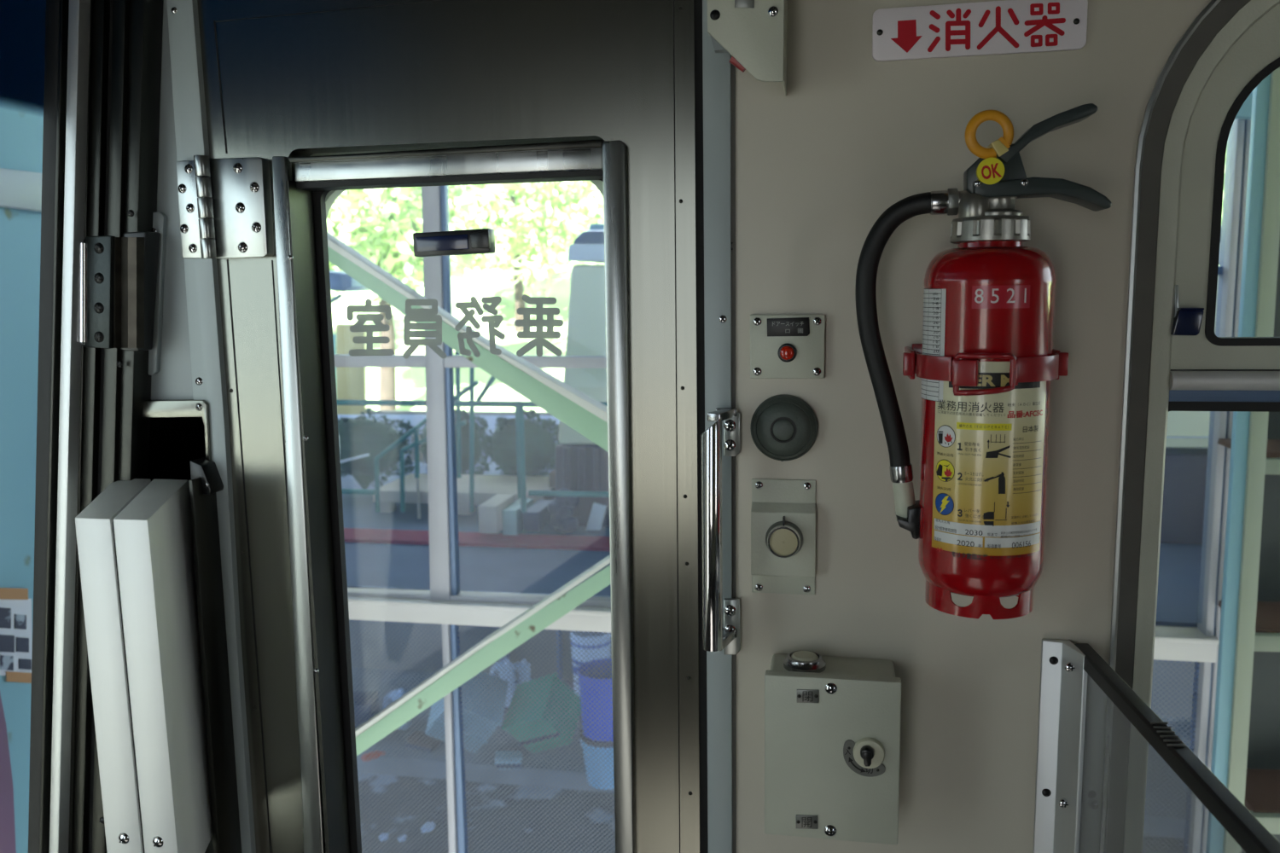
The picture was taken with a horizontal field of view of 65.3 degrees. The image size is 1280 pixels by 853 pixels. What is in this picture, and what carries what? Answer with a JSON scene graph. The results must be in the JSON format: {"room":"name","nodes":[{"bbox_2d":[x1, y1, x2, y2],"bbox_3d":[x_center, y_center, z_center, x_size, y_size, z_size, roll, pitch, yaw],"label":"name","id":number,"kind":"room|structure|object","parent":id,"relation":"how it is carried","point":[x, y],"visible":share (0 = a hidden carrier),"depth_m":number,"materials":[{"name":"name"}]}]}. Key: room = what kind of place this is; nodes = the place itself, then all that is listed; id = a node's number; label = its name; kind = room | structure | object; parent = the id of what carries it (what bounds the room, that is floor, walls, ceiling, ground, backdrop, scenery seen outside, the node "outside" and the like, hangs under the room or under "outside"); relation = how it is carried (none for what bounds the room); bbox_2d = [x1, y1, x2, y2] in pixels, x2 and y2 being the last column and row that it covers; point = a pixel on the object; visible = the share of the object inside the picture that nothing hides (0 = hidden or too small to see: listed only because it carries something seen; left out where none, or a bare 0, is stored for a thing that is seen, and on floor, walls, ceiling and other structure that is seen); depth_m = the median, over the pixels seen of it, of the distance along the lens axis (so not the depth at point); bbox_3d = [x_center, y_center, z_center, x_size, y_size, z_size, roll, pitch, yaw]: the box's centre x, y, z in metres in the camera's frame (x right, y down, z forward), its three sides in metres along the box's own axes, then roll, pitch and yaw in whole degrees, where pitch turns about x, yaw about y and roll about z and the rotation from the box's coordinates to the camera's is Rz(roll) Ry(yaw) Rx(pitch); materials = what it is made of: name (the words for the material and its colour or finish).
{"room":"train carriage","nodes":[
{"label":"train carriage","id":0,"kind":"room"},
{"bbox_2d":[28,0,163,852],"bbox_3d":[-0.552,0.042,1.024,0.213,0.956,0.091,1,8,11],"label":"door frame","id":1,"kind":"structure","parent":0,"point":[101,92],"depth_m":0.98,"materials":[{"name":"black metal"}]},
{"bbox_2d":[148,211,168,375],"bbox_3d":[-0.490,-0.132,0.995,0.052,0.161,0.009,1,8,11],"label":"plate","id":2,"kind":"object","parent":1,"relation":"attached to","point":[160,219],"visible":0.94,"depth_m":0.99,"materials":[{"name":"grey paint"}]},
{"bbox_2d":[77,154,274,351],"bbox_3d":[-0.454,-0.166,0.964,0.195,0.185,0.046,1,8,11],"label":"hinges","id":3,"kind":"object","parent":1,"relation":"attached to","point":[118,276],"depth_m":0.96,"materials":[{"name":"silver metal"}]},
{"bbox_2d":[148,0,1211,852],"bbox_3d":[0.762,0.049,0.848,2.806,2.350,0.122,1,8,11],"label":"wall","id":4,"kind":"structure","parent":0,"point":[853,136],"depth_m":0.88,"materials":[{"name":"beige paint"}]},
{"bbox_2d":[75,457,241,852],"bbox_3d":[-0.478,0.267,0.984,0.118,0.461,0.133,1,8,11],"label":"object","id":5,"kind":"object","parent":4,"relation":"attached to","point":[150,567],"visible":1,"depth_m":0.93,"materials":[{"name":"metal"}]},
{"bbox_2d":[142,399,211,461],"bbox_3d":[-0.478,0.006,1.008,0.100,0.067,0.014,1,8,11],"label":"frame","id":6,"kind":"object","parent":4,"relation":"attached to","point":[152,408],"visible":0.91,"depth_m":1.00,"materials":[{"name":"silver metal"}]},
{"bbox_2d":[702,0,736,852],"bbox_3d":[0.077,0.033,0.932,0.028,0.868,0.047,1,8,11],"label":"trim","id":7,"kind":"structure","parent":4,"relation":"attached to","point":[718,72],"depth_m":0.90,"materials":[{"name":"grey paint"}]},
{"bbox_2d":[701,407,740,654],"bbox_3d":[0.071,0.101,0.897,0.021,0.232,0.054,3,9,29],"label":"handle","id":8,"kind":"object","parent":4,"relation":"attached to","point":[715,638],"visible":1,"depth_m":0.88,"materials":[{"name":"silver metal"}]},
{"bbox_2d":[706,0,787,95],"bbox_3d":[0.089,-0.333,0.828,0.064,0.105,0.064,1,8,11],"label":"bracket","id":9,"kind":"object","parent":4,"relation":"attached to","point":[753,32],"visible":1,"depth_m":0.80,"materials":[{"name":"beige metal"}]},
{"bbox_2d":[750,478,816,594],"bbox_3d":[0.129,0.103,0.902,0.058,0.107,0.025,1,8,11],"label":"plate","id":10,"kind":"object","parent":4,"relation":"attached to","point":[783,511],"visible":1,"depth_m":0.91,"materials":[{"name":"beige metal"}]},
{"bbox_2d":[750,394,818,461],"bbox_3d":[0.128,0.002,0.891,0.060,0.061,0.019,1,8,11],"label":"buzzer","id":11,"kind":"object","parent":4,"relation":"attached to","point":[783,427],"visible":1,"depth_m":0.89,"materials":[{"name":"black plastic"}]},
{"bbox_2d":[750,314,825,378],"bbox_3d":[0.130,-0.071,0.883,0.066,0.057,0.013,1,8,11],"label":"switch plate","id":12,"kind":"object","parent":4,"relation":"attached to","point":[782,346],"visible":1,"depth_m":0.88,"materials":[{"name":"beige metal"}]},
{"bbox_2d":[764,651,901,844],"bbox_3d":[0.171,0.283,0.892,0.116,0.157,0.078,1,8,11],"label":"control box","id":13,"kind":"object","parent":4,"relation":"attached to","point":[832,724],"visible":1,"depth_m":0.87,"materials":[{"name":"beige metal"}]},
{"bbox_2d":[872,0,1087,61],"bbox_3d":[0.278,-0.328,0.822,0.169,0.042,0.005,1,8,11],"label":"sign","id":14,"kind":"object","parent":4,"relation":"attached to","point":[1007,26],"visible":1,"depth_m":0.82,"materials":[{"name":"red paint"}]},
{"bbox_2d":[902,343,1068,395],"bbox_3d":[0.275,-0.047,0.798,0.126,0.033,0.135,1,8,11],"label":"bracket","id":15,"kind":"object","parent":4,"relation":"attached to","point":[962,372],"visible":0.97,"depth_m":0.75,"materials":[{"name":"red metal"}]},
{"bbox_2d":[855,103,1111,619],"bbox_3d":[0.265,-0.049,0.792,0.184,0.390,0.098,1,8,11],"label":"fire extinguisher","id":16,"kind":"object","parent":15,"relation":"attached to","point":[977,520],"visible":1,"depth_m":0.76,"materials":[{"name":"red metal"}]},
{"bbox_2d":[936,431,952,481],"bbox_3d":[0.235,0.023,0.771,0.001,0.039,0.014,-6,10,-36],"label":"print","id":17,"kind":"object","parent":16,"relation":"on","point":[944,439],"depth_m":0.77,"materials":[{"name":"multicoloured"}]},
{"bbox_2d":[934,372,1041,560],"bbox_3d":[0.268,0.030,0.762,0.078,0.144,0.020,1,8,11],"label":"print","id":18,"kind":"object","parent":16,"relation":"on","point":[987,448],"depth_m":0.76,"materials":[{"name":"yellow paper"}]},
{"bbox_2d":[1032,639,1279,852],"bbox_3d":[0.367,0.659,0.709,0.037,0.891,0.473,0,8,3],"label":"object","id":19,"kind":"object","parent":4,"relation":"attached to","point":[1065,666],"visible":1,"depth_m":0.86,"materials":[{"name":"metal"}]},
{"bbox_2d":[1099,0,1279,852],"bbox_3d":[0.980,0.112,0.776,1.152,1.024,0.050,1,8,11],"label":"window","id":20,"kind":"structure","parent":4,"relation":"in","point":[1195,101],"depth_m":0.83,"materials":[{"name":"silver metal"}]},
{"bbox_2d":[337,413,1202,663],"bbox_3d":[1.033,0.261,4.444,9.000,0.100,3.840,1,8,11],"label":"pavement","id":21,"kind":"structure","parent":0,"point":[369,566],"depth_m":3.07,"materials":[{"name":"grey concrete"}]},
{"bbox_2d":[332,334,336,384],"bbox_3d":[-2.053,-0.345,6.621,0.106,0.533,0.030,1,8,11],"label":"banner","id":22,"kind":"object","parent":21,"relation":"on","point":[334,335],"visible":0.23,"depth_m":6.58,"materials":[{"name":"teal plastic"}]},
{"bbox_2d":[336,324,366,414],"bbox_3d":[-1.906,-0.377,6.589,0.234,0.598,0.030,1,8,11],"label":"banner","id":23,"kind":"object","parent":21,"relation":"on","point":[351,381],"visible":0.83,"depth_m":6.58,"materials":[{"name":"yellow fabric"}]},
{"bbox_2d":[337,407,424,488],"bbox_3d":[-1.140,0.097,4.184,0.509,0.358,0.168,1,8,11],"label":"bush","id":24,"kind":"object","parent":21,"relation":"on","point":[360,435],"visible":0.68,"depth_m":4.13,"materials":[{"name":"green plant"}]},
{"bbox_2d":[410,434,422,518],"bbox_3d":[-0.819,0.183,3.673,0.041,0.318,0.041,1,8,11],"label":"lantern","id":25,"kind":"object","parent":21,"relation":"on","point":[412,440],"visible":0.47,"depth_m":3.67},
{"bbox_2d":[373,350,520,512],"bbox_3d":[-0.699,0.007,3.574,0.562,0.624,0.016,1,8,11],"label":"railing","id":26,"kind":"object","parent":21,"relation":"on","point":[473,384],"visible":0.76,"depth_m":3.57,"materials":[{"name":"metal"}]},
{"bbox_2d":[340,453,369,463],"bbox_3d":[-1.059,0.121,3.628,0.162,0.050,0.010,1,8,11],"label":"pole","id":27,"kind":"object","parent":26,"relation":"attached to","point":[368,454],"visible":0.65,"depth_m":3.62,"materials":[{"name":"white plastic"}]},
{"bbox_2d":[413,407,489,475],"bbox_3d":[-0.802,0.076,4.271,0.376,0.367,0.126,1,8,11],"label":"bush","id":28,"kind":"object","parent":21,"relation":"on","point":[464,429],"visible":0.26,"depth_m":4.23,"materials":[{"name":"green plant"}]},
{"bbox_2d":[372,473,555,515],"bbox_3d":[-0.642,0.267,3.858,0.678,0.096,0.350,1,8,11],"label":"bench","id":29,"kind":"object","parent":21,"relation":"on","point":[485,486],"visible":0.42,"depth_m":3.76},
{"bbox_2d":[548,469,555,488],"bbox_3d":[-0.282,0.189,3.830,0.087,0.063,0.200,1,8,11],"label":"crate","id":30,"kind":"object","parent":29,"relation":"on","point":[552,474],"visible":0.2,"depth_m":3.74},
{"bbox_2d":[336,399,608,512],"bbox_3d":[-0.608,0.165,3.117,1.120,0.498,0.017,1,8,11],"label":"railing","id":31,"kind":"object","parent":21,"relation":"on","point":[520,404],"visible":0.39,"depth_m":3.06,"materials":[{"name":"metal"}]},
{"bbox_2d":[343,528,610,551],"bbox_3d":[-0.602,0.378,3.357,1.559,0.012,0.143,1,8,11],"label":"carpet strip","id":32,"kind":"object","parent":21,"relation":"on","point":[352,535],"visible":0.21,"depth_m":3.32,"materials":[{"name":"red carpet"}]},
{"bbox_2d":[478,494,514,534],"bbox_3d":[-0.489,0.297,3.422,0.065,0.094,0.200,1,8,11],"label":"storage box","id":33,"kind":"object","parent":32,"relation":"on","point":[490,512],"visible":0.84,"depth_m":3.33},
{"bbox_2d":[502,498,533,535],"bbox_3d":[-0.422,0.311,3.463,0.051,0.087,0.200,1,8,11],"label":"storage box","id":34,"kind":"object","parent":32,"relation":"on","point":[512,514],"visible":0.78,"depth_m":3.37,"materials":[{"name":"grey plastic"}]},
{"bbox_2d":[522,500,553,532],"bbox_3d":[-0.348,0.307,3.448,0.057,0.069,0.200,1,8,11],"label":"storage box","id":35,"kind":"object","parent":32,"relation":"on","point":[537,516],"visible":0.76,"depth_m":3.36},
{"bbox_2d":[480,407,560,476],"bbox_3d":[-0.463,0.103,4.057,0.383,0.360,0.125,1,8,11],"label":"bush","id":36,"kind":"object","parent":21,"relation":"on","point":[540,445],"visible":0.8,"depth_m":4.02,"materials":[{"name":"green plant"}]},
{"bbox_2d":[546,488,579,534],"bbox_3d":[-0.260,0.290,3.395,0.112,0.164,0.093,1,8,11],"label":"bag","id":37,"kind":"object","parent":21,"relation":"on","point":[560,509],"visible":0.94,"depth_m":3.37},
{"bbox_2d":[586,502,606,530],"bbox_3d":[-0.152,0.313,3.470,0.073,0.097,0.020,1,8,11],"label":"leaning board","id":38,"kind":"object","parent":21,"relation":"on","point":[596,516],"visible":1,"depth_m":3.46,"materials":[{"name":"white plastic"}]},
{"bbox_2d":[555,223,1221,545],"bbox_3d":[1.185,-0.261,3.938,2.758,1.056,1.620,1,8,11],"label":"carriage","id":39,"kind":"object","parent":21,"relation":"on","point":[581,465],"visible":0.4,"depth_m":3.36,"materials":[{"name":"beige paint"}]},
{"bbox_2d":[357,773,1184,852],"bbox_3d":[0.768,2.313,4.238,12.000,0.100,3.100,1,8,11],"label":"floor","id":40,"kind":"structure","parent":0,"point":[502,818],"depth_m":5.40,"materials":[{"name":"concrete"}]},
{"bbox_2d":[378,833,388,841],"bbox_3d":[-1.340,2.150,5.231,0.053,0.011,0.054,-6,9,-33],"label":"paper scrap","id":41,"kind":"object","parent":40,"relation":"on","point":[382,837],"visible":1,"depth_m":5.22,"materials":[{"name":"white paper"}]},
{"bbox_2d":[397,834,407,842],"bbox_3d":[-1.243,2.151,5.214,0.040,0.011,0.056,1,8,11],"label":"paper scrap","id":42,"kind":"object","parent":40,"relation":"on","point":[402,838],"visible":1,"depth_m":5.21,"materials":[{"name":"white paper"}]},
{"bbox_2d":[420,821,435,833],"bbox_3d":[-1.127,2.135,5.319,0.063,0.011,0.104,1,8,11],"label":"paper scrap","id":43,"kind":"object","parent":40,"relation":"on","point":[427,827],"visible":1,"depth_m":5.31,"materials":[{"name":"white paper"}]},
{"bbox_3d":[-0.302,-0.571,0.930,0.727,0.347,0.044,1,8,11],"label":"wall","id":44,"kind":"structure","parent":0,"visible":0},
{"bbox_2d":[166,0,255,852],"bbox_3d":[-0.426,0.037,1.020,0.033,0.955,0.040,1,8,11],"label":"trim","id":45,"kind":"structure","parent":44,"relation":"attached to","point":[201,275],"depth_m":0.99,"materials":[{"name":"grey paint"}]},
{"bbox_2d":[197,0,699,852],"bbox_3d":[-0.179,0.018,0.985,0.480,2.200,0.074,1,8,11],"label":"door","id":46,"kind":"structure","parent":44,"relation":"in","point":[337,96],"depth_m":0.94,"materials":[{"name":"silver metal"}]},
{"bbox_2d":[694,0,708,852],"bbox_3d":[0.059,0.034,0.935,0.008,0.876,0.028,1,8,11],"label":"door frame","id":47,"kind":"structure","parent":44,"relation":"attached to","point":[698,3],"depth_m":0.91,"materials":[{"name":"black metal"}]},
{"bbox_3d":[-0.952,1.116,0.064,0.117,0.500,2.270,1,8,11],"label":"wall","id":48,"kind":"structure","parent":0,"visible":0},
{"bbox_2d":[0,0,46,111],"bbox_3d":[-0.701,0.126,0.628,0.178,1.300,0.930,1,8,11],"label":"window","id":49,"kind":"structure","parent":48,"relation":"in","point":[22,22],"depth_m":0.93,"materials":[{"name":"glass"}]},
{"label":"outside","id":50,"kind":"structure","parent":0,"visible":0},
{"bbox_2d":[334,118,1250,852],"bbox_3d":[-0.373,-0.205,2.623,3.574,2.948,0.095,1,8,11],"label":"window","id":51,"kind":"structure","parent":50,"point":[442,486],"depth_m":2.60,"materials":[{"name":"metal"}]},
{"bbox_2d":[442,624,468,852],"bbox_3d":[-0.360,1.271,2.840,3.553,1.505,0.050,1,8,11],"label":"pole","id":52,"kind":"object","parent":51,"relation":"attached to","point":[456,804],"depth_m":2.81,"materials":[{"name":"metal"}]},
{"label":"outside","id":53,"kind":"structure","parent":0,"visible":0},
{"bbox_2d":[1234,91,1252,119],"bbox_3d":[1.438,-0.846,2.091,0.480,0.453,0.030,1,8,11],"label":"header panel","id":54,"kind":"object","parent":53,"point":[1245,112],"visible":0.02,"depth_m":2.13,"materials":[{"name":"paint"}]},
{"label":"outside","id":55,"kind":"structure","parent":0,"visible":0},
{"bbox_2d":[326,232,607,451],"bbox_3d":[-0.458,-0.237,2.344,0.897,0.648,0.060,1,8,11],"label":"diagonal brace","id":56,"kind":"object","parent":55,"point":[586,416],"visible":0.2,"depth_m":2.31,"materials":[{"name":"green metal"}]},
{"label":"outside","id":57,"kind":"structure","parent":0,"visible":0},
{"bbox_2d":[354,554,610,756],"bbox_3d":[-0.454,0.611,2.462,0.905,0.706,0.060,1,8,11],"label":"diagonal brace","id":58,"kind":"object","parent":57,"point":[527,625],"visible":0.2,"depth_m":2.41,"materials":[{"name":"green metal"}]},
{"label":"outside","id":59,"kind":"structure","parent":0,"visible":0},
{"bbox_2d":[329,270,369,302],"bbox_3d":[-1.767,-0.811,5.921,0.282,0.236,0.300,1,8,11],"label":"floodlight","id":60,"kind":"object","parent":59,"point":[340,281],"visible":0.5,"depth_m":5.76,"materials":[{"name":"blue"}]},
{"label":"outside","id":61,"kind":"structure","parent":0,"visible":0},
{"bbox_2d":[330,183,604,412],"bbox_3d":[4.094,-4.578,21.596,52.000,8.297,24.000,1,8,11],"label":"hillside","id":62,"kind":"structure","parent":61,"point":[410,382],"depth_m":20.14,"materials":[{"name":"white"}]},
{"bbox_2d":[330,290,344,309],"bbox_3d":[-6.455,-2.776,17.152,3.150,5.884,2.833,1,8,11],"label":"tree","id":63,"kind":"object","parent":62,"relation":"on","point":[337,292],"visible":0.02,"depth_m":17.17,"materials":[{"name":"green plant"}]},
{"bbox_2d":[326,184,487,410],"bbox_3d":[-3.790,-2.036,14.681,3.068,5.014,2.851,1,8,11],"label":"tree","id":64,"kind":"object","parent":62,"relation":"on","point":[364,220],"visible":0.41,"depth_m":14.02,"materials":[{"name":"green plant"}]},
{"bbox_2d":[449,180,603,331],"bbox_3d":[-2.324,-3.293,19.386,3.988,6.174,3.578,1,8,11],"label":"tree","id":65,"kind":"object","parent":62,"relation":"on","point":[557,203],"visible":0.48,"depth_m":18.81,"materials":[{"name":"green plant"}]},
{"bbox_2d":[519,181,604,249],"bbox_3d":[-0.924,-4.770,24.026,4.179,7.795,3.860,1,8,11],"label":"tree","id":66,"kind":"object","parent":62,"relation":"on","point":[590,202],"visible":0.02,"depth_m":23.57,"materials":[{"name":"green plant"}]},
{"bbox_2d":[1221,152,1226,224],"bbox_3d":[7.692,-1.920,12.518,2.927,5.039,2.750,1,8,11],"label":"tree","id":67,"kind":"object","parent":62,"relation":"on","point":[1225,153],"visible":0.02,"depth_m":11.82,"materials":[{"name":"green plant"}]},
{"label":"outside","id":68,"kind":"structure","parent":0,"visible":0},
{"bbox_2d":[0,102,43,852],"bbox_3d":[-1.207,-0.021,1.946,0.110,2.266,0.642,1,8,11],"label":"wall","id":69,"kind":"structure","parent":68,"point":[21,128],"depth_m":1.95,"materials":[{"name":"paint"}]},
{"bbox_2d":[0,587,32,683],"bbox_3d":[-1.223,0.403,1.887,0.005,0.236,0.201,1,8,11],"label":"notice sheet","id":70,"kind":"object","parent":69,"relation":"attached to","point":[15,607],"visible":0.94,"depth_m":1.94,"materials":[{"name":"white paper"}]},
{"bbox_2d":[0,607,11,628],"bbox_3d":[-1.216,0.367,1.910,0.002,0.050,0.034,1,8,11],"label":"print","id":71,"kind":"object","parent":70,"relation":"on","point":[5,613],"depth_m":1.91},
{"bbox_2d":[0,655,13,670],"bbox_3d":[-1.216,0.454,1.917,0.002,0.041,0.033,1,8,11],"label":"print","id":72,"kind":"object","parent":70,"relation":"on","point":[6,661],"depth_m":1.92},
{"bbox_2d":[0,634,14,652],"bbox_3d":[-1.216,0.417,1.917,0.002,0.046,0.037,1,8,11],"label":"print","id":73,"kind":"object","parent":70,"relation":"on","point":[7,642],"depth_m":1.92},
{"bbox_2d":[14,614,26,629],"bbox_3d":[-1.209,0.382,1.949,0.002,0.039,0.030,1,8,11],"label":"print","id":74,"kind":"object","parent":70,"relation":"on","point":[20,619],"depth_m":1.95},
{"bbox_2d":[16,637,29,652],"bbox_3d":[-1.209,0.428,1.955,0.002,0.040,0.032,1,8,11],"label":"print","id":75,"kind":"object","parent":70,"relation":"on","point":[22,643],"depth_m":1.95},
{"bbox_2d":[18,658,31,669],"bbox_3d":[-1.208,0.467,1.962,0.002,0.033,0.031,1,8,11],"label":"print","id":76,"kind":"object","parent":70,"relation":"on","point":[24,664],"depth_m":1.96},
{"bbox_2d":[0,168,41,212],"bbox_3d":[-1.202,-0.450,1.882,0.025,0.076,0.268,1,8,11],"label":"girder","id":77,"kind":"object","parent":69,"relation":"attached to","point":[19,189],"visible":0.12,"depth_m":1.91,"materials":[{"name":"metal"}]},
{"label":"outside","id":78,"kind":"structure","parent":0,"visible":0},
{"bbox_2d":[1205,67,1279,852],"bbox_3d":[1.239,0.103,2.035,0.070,2.042,0.030,1,8,11],"label":"steel column","id":79,"kind":"structure","parent":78,"point":[1262,214],"depth_m":2.03,"materials":[{"name":"metal"}]},
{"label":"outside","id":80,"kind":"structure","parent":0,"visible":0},
{"bbox_2d":[349,410,1194,717],"bbox_3d":[1.230,0.862,6.620,12.000,1.890,0.100,1,8,11],"label":"wall","id":81,"kind":"structure","parent":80,"point":[374,644],"depth_m":7.10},
{"bbox_2d":[498,628,509,661],"bbox_3d":[-0.955,1.597,7.033,0.048,0.484,0.080,1,8,11],"label":"trim","id":82,"kind":"structure","parent":81,"relation":"attached to","point":[507,656],"depth_m":7.00,"materials":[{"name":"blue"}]},
{"bbox_2d":[556,630,563,680],"bbox_3d":[-0.560,1.592,6.958,0.018,0.504,0.080,1,8,11],"label":"trim","id":83,"kind":"structure","parent":81,"relation":"attached to","point":[559,637],"depth_m":6.93,"materials":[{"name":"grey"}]},
{"bbox_2d":[351,667,1191,838],"bbox_3d":[1.217,1.893,6.611,12.000,0.151,2.400,1,8,11],"label":"ground","id":84,"kind":"structure","parent":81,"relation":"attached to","point":[563,767],"depth_m":5.86,"materials":[{"name":"concrete"}]},
{"bbox_2d":[353,691,379,728],"bbox_3d":[-1.750,1.796,6.179,0.242,0.242,0.226,-1,8,-1],"label":"box","id":85,"kind":"object","parent":84,"relation":"on","point":[366,703],"visible":0.32,"depth_m":6.10,"materials":[{"name":"grey"}]},
{"bbox_2d":[360,750,384,762],"bbox_3d":[-1.569,1.937,5.873,0.138,0.049,0.044,-5,9,-29],"label":"bottle","id":86,"kind":"object","parent":84,"relation":"on","point":[376,754],"visible":1,"depth_m":5.86,"materials":[{"name":"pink plastic"}]},
{"bbox_2d":[382,688,411,730],"bbox_3d":[-1.534,1.775,6.295,0.151,0.251,0.083,1,8,11],"label":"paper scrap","id":87,"kind":"object","parent":84,"relation":"on","point":[393,695],"visible":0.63,"depth_m":6.26,"materials":[{"name":"plastic"}]},
{"bbox_2d":[405,731,440,752],"bbox_3d":[-1.300,1.900,6.002,0.181,0.070,0.125,2,8,22],"label":"block","id":88,"kind":"object","parent":84,"relation":"on","point":[419,741],"visible":0.86,"depth_m":5.97,"materials":[{"name":"grey concrete"}]},
{"bbox_2d":[425,671,508,752],"bbox_3d":[-1.019,1.661,5.902,0.501,0.542,0.432,-3,8,-15],"label":"case","id":89,"kind":"object","parent":84,"relation":"on","point":[484,695],"visible":0.6,"depth_m":5.80,"materials":[{"name":"grey plastic"}]},
{"bbox_2d":[489,658,515,707],"bbox_3d":[-0.908,1.691,6.605,0.147,0.315,0.081,1,8,11],"label":"jerry can","id":90,"kind":"object","parent":84,"relation":"on","point":[506,669],"visible":0.61,"depth_m":6.56,"materials":[{"name":"plastic"}]},
{"bbox_2d":[494,750,523,769],"bbox_3d":[-0.754,1.921,5.739,0.155,0.083,0.110,-3,8,-12],"label":"box","id":91,"kind":"object","parent":84,"relation":"on","point":[503,759],"visible":1,"depth_m":5.70,"materials":[{"name":"white plastic"}]},
{"bbox_2d":[514,659,530,687],"bbox_3d":[-0.795,1.695,6.658,0.120,0.288,0.066,1,8,11],"label":"jerry can","id":92,"kind":"object","parent":84,"relation":"on","point":[523,667],"visible":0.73,"depth_m":6.62,"materials":[{"name":"plastic"}]},
{"bbox_2d":[501,673,581,753],"bbox_3d":[-0.572,1.687,5.872,0.445,0.487,0.406,4,9,30],"label":"crate","id":93,"kind":"object","parent":84,"relation":"on","point":[543,714],"visible":0.93,"depth_m":5.78,"materials":[{"name":"plastic"}]},
{"bbox_2d":[570,631,610,697],"bbox_3d":[-0.324,1.591,6.656,0.282,0.480,0.269,1,8,11],"label":"paint bucket","id":94,"kind":"object","parent":84,"relation":"on","point":[586,647],"visible":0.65,"depth_m":6.54,"materials":[{"name":"white plastic"}]},
{"bbox_2d":[580,739,614,790],"bbox_3d":[-0.183,1.851,5.573,0.300,0.258,0.287,1,8,11],"label":"tub","id":95,"kind":"object","parent":84,"relation":"on","point":[598,761],"visible":0.38,"depth_m":5.46,"materials":[{"name":"teal plastic"}]},
{"bbox_2d":[579,727,613,748],"bbox_3d":[-0.186,1.708,5.554,0.307,0.026,0.307,1,8,11],"label":"lid","id":96,"kind":"object","parent":95,"relation":"on","point":[586,741],"visible":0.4,"depth_m":5.42,"materials":[{"name":"grey plastic"}]},
{"bbox_2d":[576,658,613,741],"bbox_3d":[-0.188,1.514,5.527,0.318,0.361,0.304,1,8,11],"label":"bucket","id":97,"kind":"object","parent":96,"relation":"on","point":[594,677],"visible":0.59,"depth_m":5.42,"materials":[{"name":"blue plastic"}]},
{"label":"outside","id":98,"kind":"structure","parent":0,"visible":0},
{"bbox_2d":[1217,237,1279,852],"bbox_3d":[1.615,0.244,2.195,0.608,2.553,0.260,1,8,11],"label":"wall shelves","id":99,"kind":"object","parent":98,"point":[1262,789],"visible":0.2,"depth_m":2.33,"materials":[{"name":"metal"}]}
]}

